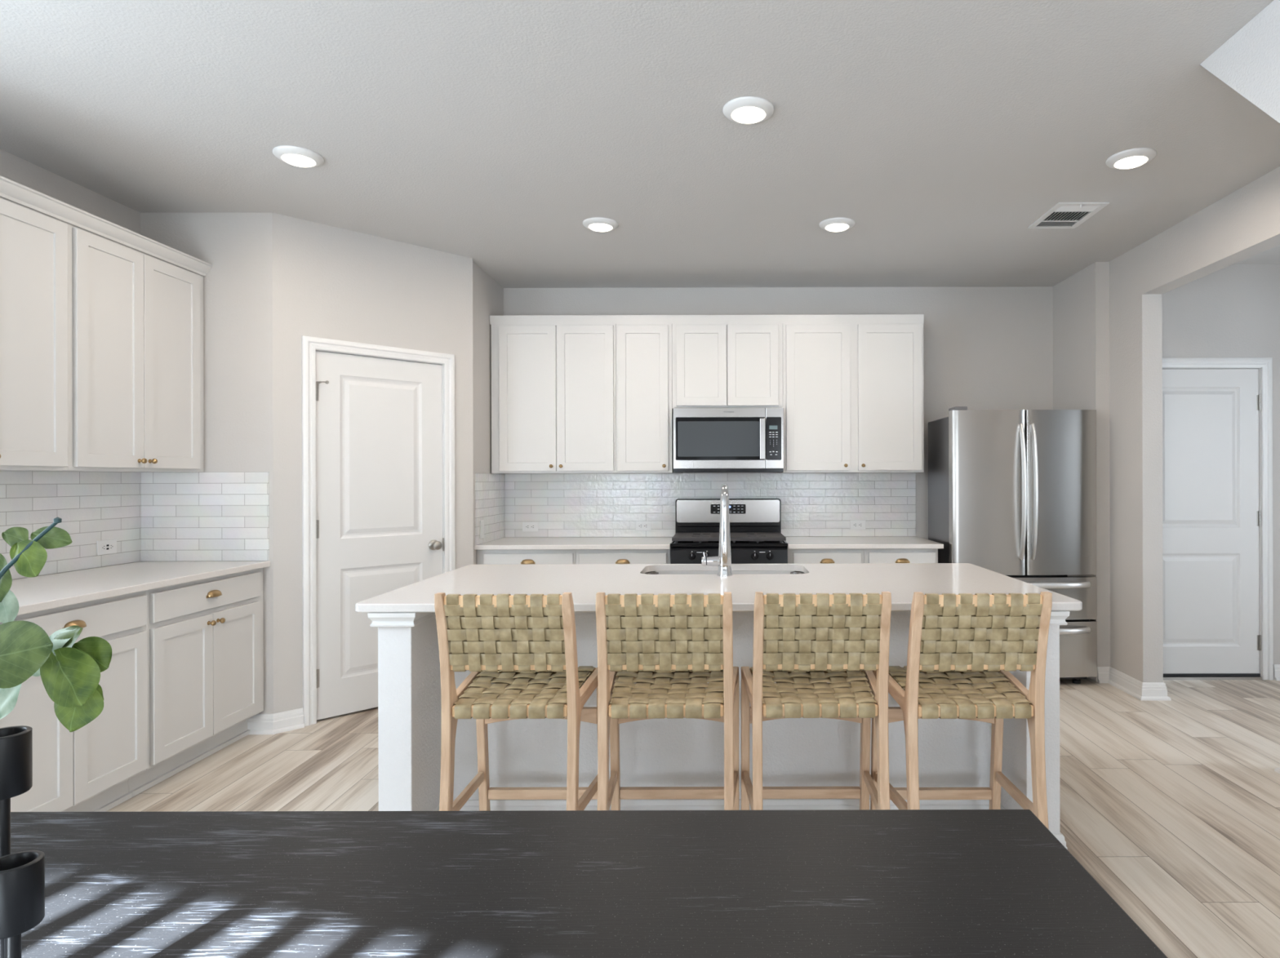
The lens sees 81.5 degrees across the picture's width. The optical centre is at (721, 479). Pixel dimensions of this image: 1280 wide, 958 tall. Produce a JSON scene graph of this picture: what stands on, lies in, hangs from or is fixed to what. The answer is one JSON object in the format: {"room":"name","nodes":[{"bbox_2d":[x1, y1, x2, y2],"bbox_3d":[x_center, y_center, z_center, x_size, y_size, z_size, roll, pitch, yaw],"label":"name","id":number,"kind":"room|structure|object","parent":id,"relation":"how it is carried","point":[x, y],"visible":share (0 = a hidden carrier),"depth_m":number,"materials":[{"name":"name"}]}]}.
{"room":"kitchen","nodes":[
{"label":"kitchen","id":0,"kind":"room"},
{"bbox_2d":[0,148,141,579],"bbox_3d":[-3.116,-0.032,0.703,0.128,2.740,6.605,0,0,0],"label":"wall","id":1,"kind":"structure","parent":0,"point":[92,507],"depth_m":3.48,"materials":[{"name":"tile"}]},
{"bbox_2d":[0,196,68,471],"bbox_3d":[-2.868,-0.554,2.687,0.385,1.037,0.774,0,0,0],"label":"upper cabinet","id":2,"kind":"object","parent":1,"relation":"attached to","point":[33,244],"visible":1,"depth_m":2.90,"materials":[{"name":"white paint"}]},
{"bbox_2d":[0,175,212,276],"bbox_3d":[-2.705,-1.097,3.092,0.046,0.061,1.584,0,0,0],"label":"trim","id":3,"kind":"structure","parent":2,"relation":"attached to","point":[10,190],"depth_m":3.18,"materials":[{"name":"white paint"}]},
{"bbox_2d":[96,539,116,555],"bbox_3d":[-3.047,0.338,3.655,0.007,0.071,0.115,0,0,0],"label":"wall outlet","id":4,"kind":"object","parent":1,"relation":"attached to","point":[109,546],"visible":1,"depth_m":3.65,"materials":[{"name":"white plastic"}]},
{"bbox_2d":[102,543,113,551],"bbox_3d":[-3.045,0.338,3.655,0.001,0.033,0.068,0,0,0],"label":"receptacle","id":5,"kind":"object","parent":4,"relation":"attached to","point":[105,547],"depth_m":3.66,"materials":[{"name":"white plastic"}]},
{"bbox_2d":[22,223,204,472],"bbox_3d":[-2.868,-0.554,3.479,0.385,1.037,0.808,0,0,0],"label":"upper cabinet","id":6,"kind":"object","parent":1,"relation":"attached to","point":[135,365],"visible":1,"depth_m":3.39,"materials":[{"name":"white paint"}]},
{"bbox_2d":[140,212,273,713],"bbox_3d":[-2.713,-0.033,3.941,0.695,2.740,0.128,0,0,0],"label":"wall","id":7,"kind":"structure","parent":0,"point":[237,287],"depth_m":3.89,"materials":[{"name":"grey paint"}]},
{"bbox_2d":[248,707,304,734],"bbox_3d":[-2.377,1.286,3.892,0.302,0.100,0.092,0,0,-21],"label":"baseboard","id":8,"kind":"structure","parent":7,"relation":"attached to","point":[291,720],"depth_m":3.88,"materials":[{"name":"white paint"}]},
{"bbox_2d":[272,213,473,713],"bbox_3d":[-2.018,-0.035,4.334,0.120,2.740,1.128,0,0,44],"label":"wall","id":9,"kind":"structure","parent":0,"point":[331,282],"depth_m":4.12,"materials":[{"name":"grey paint"}]},
{"bbox_2d":[302,335,455,726],"bbox_3d":[-1.985,0.280,4.311,0.160,2.111,0.862,0,0,44],"label":"door","id":10,"kind":"structure","parent":9,"relation":"in","point":[378,433],"depth_m":4.23,"materials":[{"name":"white paint"}]},
{"bbox_2d":[472,262,505,564],"bbox_3d":[-1.655,-0.036,5.065,0.140,2.740,0.730,0,0,0],"label":"wall","id":11,"kind":"structure","parent":0,"point":[487,294],"depth_m":4.98,"materials":[{"name":"grey paint"}]},
{"bbox_2d":[480,520,484,538],"bbox_3d":[-1.591,0.334,4.900,0.009,0.120,0.072,0,0,0],"label":"wall switch","id":12,"kind":"object","parent":11,"relation":"attached to","point":[482,522],"visible":1,"depth_m":4.88,"materials":[{"name":"white plastic"}]},
{"bbox_2d":[0,0,1279,288],"bbox_3d":[0.766,-1.462,1.415,7.900,0.100,8.270,0,0,0],"label":"ceiling","id":13,"kind":"structure","parent":0,"point":[488,132],"depth_m":2.94,"materials":[{"name":"grey paint"}]},
{"bbox_2d":[272,145,324,167],"bbox_3d":[-1.839,-1.392,3.205,0.196,0.026,0.196,0,0,0],"label":"recessed light","id":14,"kind":"object","parent":13,"relation":"in","point":[300,157],"visible":1,"depth_m":3.17,"materials":[{"name":"white paint"}]},
{"bbox_2d":[582,217,618,231],"bbox_3d":[-0.668,-1.395,4.065,0.196,0.026,0.196,0,0,0],"label":"recessed light","id":15,"kind":"object","parent":13,"relation":"in","point":[596,224],"visible":1,"depth_m":4.02,"materials":[{"name":"white paint"}]},
{"bbox_2d":[722,96,773,124],"bbox_3d":[0.102,-1.397,2.815,0.196,0.026,0.196,0,0,0],"label":"recessed light","id":16,"kind":"object","parent":13,"relation":"in","point":[747,109],"visible":1,"depth_m":2.78,"materials":[{"name":"white paint"}]},
{"bbox_2d":[818,217,854,231],"bbox_3d":[0.636,-1.398,4.075,0.196,0.026,0.196,0,0,0],"label":"recessed light","id":17,"kind":"object","parent":13,"relation":"in","point":[833,224],"visible":1,"depth_m":4.03,"materials":[{"name":"white paint"}]},
{"bbox_2d":[1027,202,1110,228],"bbox_3d":[1.850,-1.401,3.955,0.267,0.026,0.380,0,0,0],"label":"ceiling vent","id":18,"kind":"object","parent":13,"relation":"in","point":[1062,215],"visible":1,"depth_m":3.94,"materials":[{"name":"white metal"}]},
{"bbox_2d":[1106,147,1156,168],"bbox_3d":[1.800,-1.401,3.245,0.196,0.026,0.196,0,0,0],"label":"recessed light","id":19,"kind":"object","parent":13,"relation":"in","point":[1133,157],"visible":1,"depth_m":3.21,"materials":[{"name":"white paint"}]},
{"bbox_2d":[106,677,1279,957],"bbox_3d":[0.773,1.378,1.415,7.900,0.100,8.270,0,0,0],"label":"floor","id":20,"kind":"structure","parent":0,"point":[1172,807],"depth_m":3.14,"materials":[{"name":"brown wood"}]},
{"bbox_2d":[0,591,147,812],"bbox_3d":[-2.709,0.900,2.713,0.696,0.874,0.757,0,0,0],"label":"base cabinet","id":21,"kind":"object","parent":20,"relation":"on","point":[89,768],"visible":0.42,"depth_m":2.84,"materials":[{"name":"white paint"}]},
{"bbox_2d":[9,560,270,615],"bbox_3d":[-2.717,0.447,3.107,0.682,0.030,1.554,0,0,0],"label":"countertop","id":22,"kind":"structure","parent":21,"relation":"on","point":[46,592],"depth_m":3.18,"materials":[{"name":"white stone"}]},
{"bbox_2d":[128,568,263,797],"bbox_3d":[-2.709,0.900,3.488,0.696,0.874,0.790,0,0,0],"label":"base cabinet","id":23,"kind":"object","parent":20,"relation":"on","point":[206,637],"visible":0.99,"depth_m":3.41,"materials":[{"name":"white paint"}]},
{"bbox_2d":[434,592,598,811],"bbox_3d":[-0.646,0.835,2.424,0.462,0.992,0.565,0,0,0],"label":"bar stool","id":24,"kind":"object","parent":20,"relation":"on","point":[525,645],"visible":0.94,"depth_m":2.23,"materials":[{"name":"wicker"}]},
{"bbox_2d":[476,549,576,564],"bbox_3d":[-1.277,0.896,5.098,0.647,0.874,0.662,0,0,0],"label":"base cabinet","id":25,"kind":"object","parent":20,"relation":"on","point":[565,556],"visible":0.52,"depth_m":4.80,"materials":[{"name":"white paint"}]},
{"bbox_2d":[474,537,672,550],"bbox_3d":[-0.969,0.442,5.102,1.268,0.030,0.654,0,0,0],"label":"countertop","id":26,"kind":"structure","parent":25,"relation":"on","point":[506,543],"depth_m":4.87,"materials":[{"name":"white stone"}]},
{"bbox_2d":[10,809,1168,957],"bbox_3d":[-0.543,0.951,0.836,2.150,0.760,0.872,0,0,0],"label":"dining table","id":27,"kind":"object","parent":20,"relation":"on","point":[805,883],"visible":1,"depth_m":1.03,"materials":[{"name":"black wood"}]},
{"bbox_2d":[0,725,44,957],"bbox_3d":[-0.772,0.423,0.775,0.158,0.296,0.124,0,0,0],"label":"candle holder","id":28,"kind":"object","parent":27,"relation":"on","point":[22,873],"visible":1,"depth_m":0.76,"materials":[{"name":"black metal"}]},
{"bbox_2d":[0,725,32,800],"bbox_3d":[-0.780,0.308,0.800,0.047,0.066,0.047,0,0,0],"label":"cup","id":29,"kind":"object","parent":28,"relation":"on","point":[15,742],"depth_m":0.79,"materials":[{"name":"black metal"}]},
{"bbox_2d":[0,850,44,939],"bbox_3d":[-0.716,0.419,0.745,0.047,0.066,0.047,0,0,0],"label":"cup","id":30,"kind":"object","parent":28,"relation":"on","point":[22,873],"depth_m":0.74,"materials":[{"name":"black metal"}]},
{"bbox_2d":[0,516,111,732],"bbox_3d":[-0.999,0.305,0.833,0.703,0.534,0.163,0,0,5],"label":"eucalyptus plant","id":31,"kind":"object","parent":27,"relation":"on","point":[69,672],"visible":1,"depth_m":0.78,"materials":[{"name":"green plant"}]},
{"bbox_2d":[576,549,670,564],"bbox_3d":[-0.645,0.894,5.098,0.616,0.874,0.662,0,0,0],"label":"base cabinet","id":32,"kind":"object","parent":20,"relation":"on","point":[583,556],"visible":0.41,"depth_m":4.80,"materials":[{"name":"white paint"}]},
{"bbox_2d":[595,591,738,810],"bbox_3d":[-0.170,0.834,2.424,0.462,0.992,0.565,0,0,0],"label":"bar stool","id":33,"kind":"object","parent":20,"relation":"on","point":[680,644],"visible":0.99,"depth_m":2.23,"materials":[{"name":"wicker"}]},
{"bbox_2d":[367,570,1070,849],"bbox_3d":[-0.010,0.892,3.093,2.417,0.873,1.154,0,0,0],"label":"kitchen island","id":34,"kind":"object","parent":20,"relation":"on","point":[802,752],"visible":0.27,"depth_m":2.83,"materials":[{"name":"white paint"}]},
{"bbox_2d":[355,563,1082,613],"bbox_3d":[-0.011,0.440,3.112,2.512,0.030,1.175,0,0,0],"label":"island countertop","id":35,"kind":"structure","parent":34,"relation":"on","point":[584,581],"depth_m":3.01,"materials":[{"name":"white stone"}]},
{"bbox_2d":[701,484,732,577],"bbox_3d":[-0.022,0.223,3.338,0.136,0.404,0.267,0,0,0],"label":"kitchen faucet","id":36,"kind":"object","parent":35,"relation":"on","point":[723,561],"visible":1,"depth_m":3.22,"materials":[{"name":"silver metal"}]},
{"bbox_2d":[644,570,804,574],"bbox_3d":[0.013,0.550,3.473,0.814,0.189,0.409,0,0,0],"label":"sink","id":37,"kind":"object","parent":35,"relation":"in","point":[793,571],"visible":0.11,"depth_m":3.64,"materials":[{"name":"silver metal"}]},
{"bbox_2d":[670,498,787,564],"bbox_3d":[0.047,0.706,5.037,0.765,1.127,0.725,0,0,0],"label":"gas range","id":38,"kind":"object","parent":20,"relation":"on","point":[756,535],"visible":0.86,"depth_m":5.32,"materials":[{"name":"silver metal"}]},
{"bbox_2d":[670,541,787,546],"bbox_3d":[0.046,0.424,5.038,0.765,0.020,0.603,0,0,0],"label":"cooktop","id":39,"kind":"object","parent":38,"relation":"in","point":[673,544],"depth_m":4.74,"materials":[{"name":"black metal"}]},
{"bbox_2d":[741,591,891,810],"bbox_3d":[0.300,0.833,2.424,0.462,0.992,0.565,0,0,0],"label":"bar stool","id":40,"kind":"object","parent":20,"relation":"on","point":[803,643],"visible":0.97,"depth_m":2.23,"materials":[{"name":"wicker"}]},
{"bbox_2d":[787,549,864,564],"bbox_3d":[0.681,0.891,5.098,0.501,0.874,0.662,0,0,0],"label":"drawer","id":41,"kind":"object","parent":20,"relation":"on","point":[794,556],"visible":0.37,"depth_m":4.80,"materials":[{"name":"white paint"}]},
{"bbox_2d":[864,548,937,563],"bbox_3d":[1.173,0.890,5.098,0.481,0.874,0.662,0,0,0],"label":"drawer","id":42,"kind":"object","parent":20,"relation":"on","point":[892,555],"visible":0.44,"depth_m":4.80,"materials":[{"name":"white paint"}]},
{"bbox_2d":[785,536,943,549],"bbox_3d":[0.932,0.438,5.102,1.010,0.030,0.654,0,0,0],"label":"countertop","id":43,"kind":"structure","parent":42,"relation":"on","point":[814,542],"depth_m":4.87,"materials":[{"name":"white stone"}]},
{"bbox_2d":[870,591,1052,830],"bbox_3d":[0.770,0.831,2.414,0.462,0.992,0.565,0,0,0],"label":"bar stool","id":44,"kind":"object","parent":20,"relation":"on","point":[955,642],"visible":0.94,"depth_m":2.22,"materials":[{"name":"wicker"}]},
{"bbox_2d":[928,406,1097,684],"bbox_3d":[1.940,0.430,4.957,0.930,1.790,0.685,0,0,0],"label":"refrigerator","id":45,"kind":"object","parent":20,"relation":"on","point":[1012,493],"visible":0.78,"depth_m":4.71,"materials":[{"name":"grey metal"}]},
{"bbox_2d":[503,286,1053,539],"bbox_3d":[0.417,-0.041,5.486,4.285,2.740,0.128,0,0,0],"label":"wall","id":46,"kind":"structure","parent":0,"point":[984,348],"depth_m":5.43,"materials":[{"name":"grey paint"}]},
{"bbox_2d":[522,521,537,531],"bbox_3d":[-1.407,0.350,5.418,0.115,0.071,0.007,0,0,0],"label":"wall outlet","id":47,"kind":"object","parent":46,"relation":"attached to","point":[526,526],"visible":1,"depth_m":5.42,"materials":[{"name":"white plastic"}]},
{"bbox_2d":[491,324,616,473],"bbox_3d":[-1.164,-0.559,5.238,0.863,1.037,0.381,0,0,0],"label":"upper cabinet","id":48,"kind":"object","parent":46,"relation":"attached to","point":[553,386],"visible":0.99,"depth_m":5.09,"materials":[{"name":"white paint"}]},
{"bbox_2d":[635,521,651,531],"bbox_3d":[-0.577,0.345,5.418,0.115,0.071,0.007,0,0,0],"label":"wall outlet","id":49,"kind":"object","parent":46,"relation":"attached to","point":[639,526],"visible":1,"depth_m":5.42,"materials":[{"name":"white plastic"}]},
{"bbox_2d":[616,324,675,473],"bbox_3d":[-0.538,-0.560,5.238,0.387,1.037,0.381,0,0,0],"label":"upper cabinet","id":50,"kind":"object","parent":46,"relation":"attached to","point":[644,406],"visible":0.98,"depth_m":5.09,"materials":[{"name":"white paint"}]},
{"bbox_2d":[671,324,782,408],"bbox_3d":[0.038,-0.784,5.255,0.765,0.592,0.348,0,0,0],"label":"upper cabinet","id":51,"kind":"object","parent":46,"relation":"attached to","point":[714,366],"visible":0.86,"depth_m":5.09,"materials":[{"name":"white paint"}]},
{"bbox_2d":[672,407,783,472],"bbox_3d":[0.044,-0.266,5.205,0.753,0.442,0.439,0,0,0],"label":"microwave","id":52,"kind":"object","parent":51,"relation":"attached to","point":[706,440],"visible":1,"depth_m":5.02,"materials":[{"name":"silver metal"}]},
{"bbox_2d":[779,323,924,473],"bbox_3d":[0.909,-0.564,5.238,0.973,1.037,0.381,0,0,0],"label":"upper cabinet","id":53,"kind":"object","parent":46,"relation":"attached to","point":[853,393],"visible":0.99,"depth_m":5.09,"materials":[{"name":"white paint"}]},
{"bbox_2d":[489,314,924,324],"bbox_3d":[-0.105,-1.104,5.264,3.002,0.061,0.330,0,0,0],"label":"trim","id":54,"kind":"structure","parent":53,"relation":"on","point":[890,318],"depth_m":5.10,"materials":[{"name":"white paint"}]},
{"bbox_2d":[849,520,865,529],"bbox_3d":[0.999,0.338,5.418,0.115,0.071,0.007,0,0,0],"label":"wall outlet","id":55,"kind":"object","parent":46,"relation":"attached to","point":[854,524],"visible":1,"depth_m":5.42,"materials":[{"name":"white plastic"}]},
{"bbox_2d":[1053,262,1110,682],"bbox_3d":[2.485,-0.046,5.120,0.090,2.740,0.620,0,0,0],"label":"wall","id":56,"kind":"structure","parent":0,"point":[1081,302],"depth_m":4.82,"materials":[{"name":"grey paint"}]},
{"bbox_2d":[1109,166,1279,682],"bbox_3d":[2.590,-0.046,1.130,0.120,2.740,7.460,0,0,0],"label":"wall","id":57,"kind":"structure","parent":0,"point":[1243,224],"depth_m":4.43,"materials":[{"name":"grey paint"}]},
{"bbox_2d":[1097,666,1171,701],"bbox_3d":[2.566,1.274,4.607,0.237,0.100,0.405,0,0,0],"label":"baseboard","id":58,"kind":"structure","parent":57,"relation":"attached to","point":[1143,691],"depth_m":4.51,"materials":[{"name":"white paint"}]},
{"bbox_2d":[1274,768,1279,773],"bbox_3d":[2.593,1.274,2.970,0.181,0.100,0.741,0,0,0],"label":"baseboard","id":59,"kind":"structure","parent":57,"relation":"attached to","point":[1277,770],"depth_m":3.33,"materials":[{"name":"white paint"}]},
{"bbox_2d":[1162,263,1279,664],"bbox_3d":[3.565,-0.049,4.920,2.070,2.740,0.120,0,0,0],"label":"wall","id":60,"kind":"structure","parent":0,"point":[1233,310],"depth_m":4.86,"materials":[{"name":"grey paint"}]},
{"bbox_2d":[1162,357,1273,679],"bbox_3d":[3.151,0.262,4.900,0.942,2.121,0.120,0,0,0],"label":"door","id":61,"kind":"structure","parent":60,"relation":"in","point":[1217,412],"depth_m":4.87,"materials":[{"name":"white paint"}]},
{"bbox_2d":[1273,664,1279,680],"bbox_3d":[4.118,1.270,4.844,0.969,0.100,0.030,0,0,0],"label":"baseboard","id":62,"kind":"structure","parent":60,"relation":"attached to","point":[1276,667],"depth_m":4.85,"materials":[{"name":"white paint"}]},
{"bbox_2d":[1200,0,1279,123],"bbox_3d":[2.081,-0.045,0.948,0.896,2.740,3.135,0,0,0],"label":"wall","id":63,"kind":"structure","parent":0,"point":[1248,62],"depth_m":2.25,"materials":[{"name":"white paint"}]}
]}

